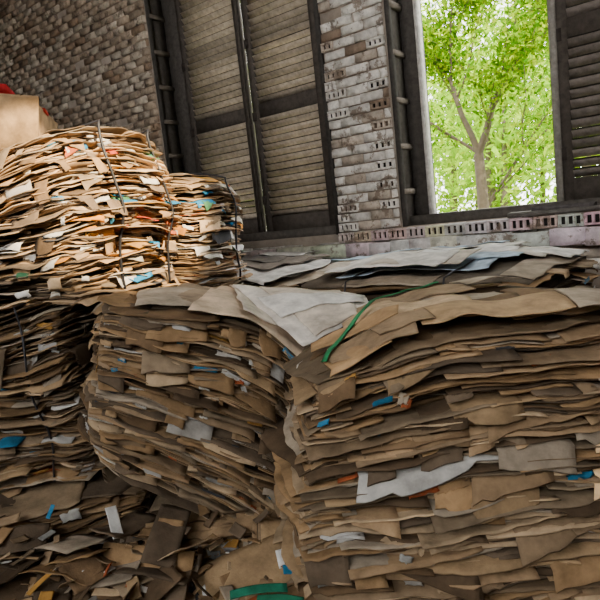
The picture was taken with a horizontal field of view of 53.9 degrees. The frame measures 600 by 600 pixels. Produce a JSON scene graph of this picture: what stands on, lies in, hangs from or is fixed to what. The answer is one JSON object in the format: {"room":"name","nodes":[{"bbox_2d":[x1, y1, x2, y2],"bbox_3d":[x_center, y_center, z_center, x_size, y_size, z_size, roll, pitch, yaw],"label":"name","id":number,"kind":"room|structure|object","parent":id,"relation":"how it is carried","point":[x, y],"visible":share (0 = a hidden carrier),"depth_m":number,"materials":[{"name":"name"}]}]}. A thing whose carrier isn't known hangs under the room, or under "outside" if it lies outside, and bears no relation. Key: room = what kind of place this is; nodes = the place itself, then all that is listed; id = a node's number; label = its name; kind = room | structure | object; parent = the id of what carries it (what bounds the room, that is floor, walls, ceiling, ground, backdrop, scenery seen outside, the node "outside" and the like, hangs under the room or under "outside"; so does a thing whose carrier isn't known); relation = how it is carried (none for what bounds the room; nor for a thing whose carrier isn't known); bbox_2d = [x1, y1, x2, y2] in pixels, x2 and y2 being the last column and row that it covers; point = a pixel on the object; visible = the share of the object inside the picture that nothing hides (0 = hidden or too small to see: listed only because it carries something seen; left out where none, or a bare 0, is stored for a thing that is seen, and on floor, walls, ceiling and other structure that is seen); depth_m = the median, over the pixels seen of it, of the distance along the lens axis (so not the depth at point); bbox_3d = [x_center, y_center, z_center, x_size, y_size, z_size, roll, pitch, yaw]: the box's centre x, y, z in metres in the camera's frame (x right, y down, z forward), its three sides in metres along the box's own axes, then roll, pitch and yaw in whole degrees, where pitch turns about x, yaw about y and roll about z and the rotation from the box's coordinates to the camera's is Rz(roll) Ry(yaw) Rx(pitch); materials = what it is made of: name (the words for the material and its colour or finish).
{"room":"waste facility","nodes":[
{"label":"waste facility","id":0,"kind":"room"},
{"bbox_2d":[232,0,263,232],"bbox_3d":[-0.699,-2.987,6.737,0.040,4.490,0.030,0,10,39],"label":"astragal","id":1,"kind":"object","parent":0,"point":[234,2],"visible":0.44,"depth_m":6.84,"materials":[{"name":"brown wood"}]},
{"bbox_2d":[0,0,599,288],"bbox_3d":[-0.682,-2.551,6.765,18.500,6.600,0.420,0,10,39],"label":"wall","id":2,"kind":"structure","parent":0,"point":[325,17],"depth_m":5.83,"materials":[{"name":"grey brick"}]},
{"bbox_2d":[174,0,266,233],"bbox_3d":[-1.063,-2.993,7.070,1.046,4.490,0.081,0,10,38],"label":"shutter leaf","id":3,"kind":"object","parent":2,"relation":"attached to","point":[210,64],"visible":0.68,"depth_m":7.12,"materials":[{"name":"brown wood"}]},
{"bbox_2d":[144,0,341,241],"bbox_3d":[-0.711,-2.997,6.673,2.570,4.690,0.420,0,10,39],"label":"frame","id":4,"kind":"object","parent":2,"relation":"attached to","point":[162,27],"visible":0.53,"depth_m":7.39,"materials":[{"name":"brown wood"}]},
{"bbox_2d":[240,0,334,231],"bbox_3d":[-0.230,-2.993,6.406,1.026,4.490,0.081,0,10,38],"label":"shutter leaf","id":5,"kind":"object","parent":2,"relation":"attached to","point":[280,41],"visible":0.98,"depth_m":6.52,"materials":[{"name":"brown wood"}]},
{"bbox_2d":[0,0,599,268],"bbox_3d":[-0.881,-2.953,6.517,18.498,5.702,0.178,0,10,39],"label":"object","id":6,"kind":"object","parent":2,"relation":"attached to","point":[82,24],"visible":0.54,"depth_m":7.28,"materials":[{"name":"grey brick"}]},
{"bbox_2d":[507,201,599,217],"bbox_3d":[2.041,-0.725,4.721,0.721,0.074,0.154,-1,10,36],"label":"plank","id":7,"kind":"object","parent":6,"relation":"on","point":[573,207],"visible":1,"depth_m":4.66,"materials":[{"name":"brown wood"}]},
{"bbox_2d":[239,225,599,258],"bbox_3d":[0.956,-0.497,5.535,8.610,0.156,0.206,0,10,39],"label":"trim","id":8,"kind":"structure","parent":2,"relation":"attached to","point":[576,235],"depth_m":5.12,"materials":[{"name":"paint"}]},
{"bbox_2d":[383,0,599,226],"bbox_3d":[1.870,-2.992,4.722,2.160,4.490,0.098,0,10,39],"label":"window frame","id":9,"kind":"structure","parent":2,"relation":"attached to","point":[551,15],"depth_m":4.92,"materials":[{"name":"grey wood"}]},
{"bbox_2d":[555,0,599,200],"bbox_3d":[2.472,-3.008,4.249,1.310,4.460,0.080,0,10,38],"label":"shutter leaf","id":10,"kind":"object","parent":2,"relation":"attached to","point":[577,21],"visible":0.94,"depth_m":4.73,"materials":[{"name":"brown wood"}]},
{"bbox_3d":[-3.230,1.639,3.568,18.500,0.200,9.950,0,10,39],"label":"floor","id":11,"kind":"structure","parent":0,"visible":0},
{"bbox_2d":[0,469,156,550],"bbox_3d":[-1.440,1.107,3.489,1.411,0.475,1.474,-7,8,-4],"label":"bale","id":12,"kind":"object","parent":11,"relation":"on","point":[80,506],"visible":0.24,"depth_m":2.96},
{"bbox_2d":[0,300,116,497],"bbox_3d":[-1.620,0.479,3.578,1.472,1.088,1.429,-6,8,3],"label":"bale","id":13,"kind":"object","parent":12,"relation":"on","point":[45,354],"visible":0.56,"depth_m":2.99,"materials":[{"name":"brown cardboard"}]},
{"bbox_2d":[0,119,182,309],"bbox_3d":[-1.492,-0.442,3.490,1.530,0.964,1.422,0,10,39],"label":"bale","id":14,"kind":"object","parent":13,"relation":"on","point":[87,213],"visible":1,"depth_m":2.98,"materials":[{"name":"brown cardboard"}]},
{"bbox_2d":[0,504,314,599],"bbox_3d":[-0.723,1.166,2.475,1.916,0.474,0.924,-5,8,7],"label":"pile","id":15,"kind":"object","parent":11,"relation":"on","point":[73,567],"visible":0.83,"depth_m":2.53,"materials":[{"name":"brown cardboard"}]},
{"bbox_2d":[119,495,280,566],"bbox_3d":[-0.343,1.083,3.270,1.176,0.339,1.240,-6,8,4],"label":"bale","id":16,"kind":"object","parent":11,"relation":"on","point":[221,526],"visible":0.09,"depth_m":2.72},
{"bbox_2d":[77,283,367,521],"bbox_3d":[-0.362,0.536,3.193,1.550,1.331,1.280,-6,8,2],"label":"bale","id":17,"kind":"object","parent":16,"relation":"on","point":[183,386],"visible":0.91,"depth_m":2.68},
{"bbox_2d":[145,273,254,287],"bbox_3d":[-0.938,0.460,4.619,1.278,1.347,1.164,-3,9,24],"label":"bale","id":18,"kind":"object","parent":11,"relation":"on","point":[247,275],"visible":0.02,"depth_m":4.33},
{"bbox_2d":[158,173,249,286],"bbox_3d":[-1.009,-0.469,4.455,1.188,0.938,1.034,-5,8,12],"label":"bale","id":19,"kind":"object","parent":18,"relation":"on","point":[208,241],"visible":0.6,"depth_m":4.07,"materials":[{"name":"brown cardboard"}]},
{"bbox_2d":[235,251,341,287],"bbox_3d":[-0.314,0.274,5.433,1.936,1.373,1.688,0,10,39],"label":"bale","id":20,"kind":"object","parent":11,"relation":"on","point":[269,269],"visible":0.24,"depth_m":4.81,"materials":[{"name":"brown cardboard"}]},
{"bbox_2d":[261,276,599,599],"bbox_3d":[0.705,0.569,2.679,1.789,1.280,1.320,-6,8,3],"label":"bale","id":21,"kind":"object","parent":11,"relation":"on","point":[442,442],"visible":1,"depth_m":2.13},
{"bbox_2d":[301,240,599,301],"bbox_3d":[1.025,0.302,4.100,1.982,1.364,1.706,0,10,39],"label":"bale","id":22,"kind":"object","parent":11,"relation":"on","point":[382,274],"visible":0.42,"depth_m":3.56,"materials":[{"name":"brown cardboard"}]},
{"bbox_3d":[-2.410,0.556,4.777,1.700,1.447,1.692,0,10,39],"label":"bale","id":23,"kind":"object","parent":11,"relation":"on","visible":0},
{"bbox_3d":[-2.503,-0.494,4.639,1.510,0.893,1.574,0,10,39],"label":"bale","id":24,"kind":"object","parent":23,"relation":"on","visible":0},
{"bbox_2d":[0,83,57,150],"bbox_3d":[-2.376,-1.243,4.323,1.101,0.590,0.745,-8,8,-9],"label":"cardboard box","id":25,"kind":"object","parent":24,"relation":"on","point":[22,119],"visible":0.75,"depth_m":4.03,"materials":[{"name":"beige cardboard"}]},
{"label":"outside","id":26,"kind":"structure","parent":0,"visible":0},
{"bbox_3d":[9.403,-0.858,11.798,120.000,0.250,130.000,0,10,39],"label":"ground","id":27,"kind":"structure","parent":26,"visible":0},
{"bbox_2d":[241,0,599,212],"bbox_3d":[4.752,-12.017,22.769,31.165,19.826,17.188,1,11,44],"label":"tree belt","id":28,"kind":"object","parent":27,"relation":"on","point":[451,169],"visible":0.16,"depth_m":19.67,"materials":[{"name":"green plant"}]},
{"bbox_2d":[421,0,553,208],"bbox_3d":[3.156,-3.652,10.802,5.526,7.009,3.365,-2,9,31],"label":"tree","id":29,"kind":"object","parent":27,"relation":"on","point":[522,52],"visible":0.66,"depth_m":10.47,"materials":[{"name":"green plant"}]}
]}

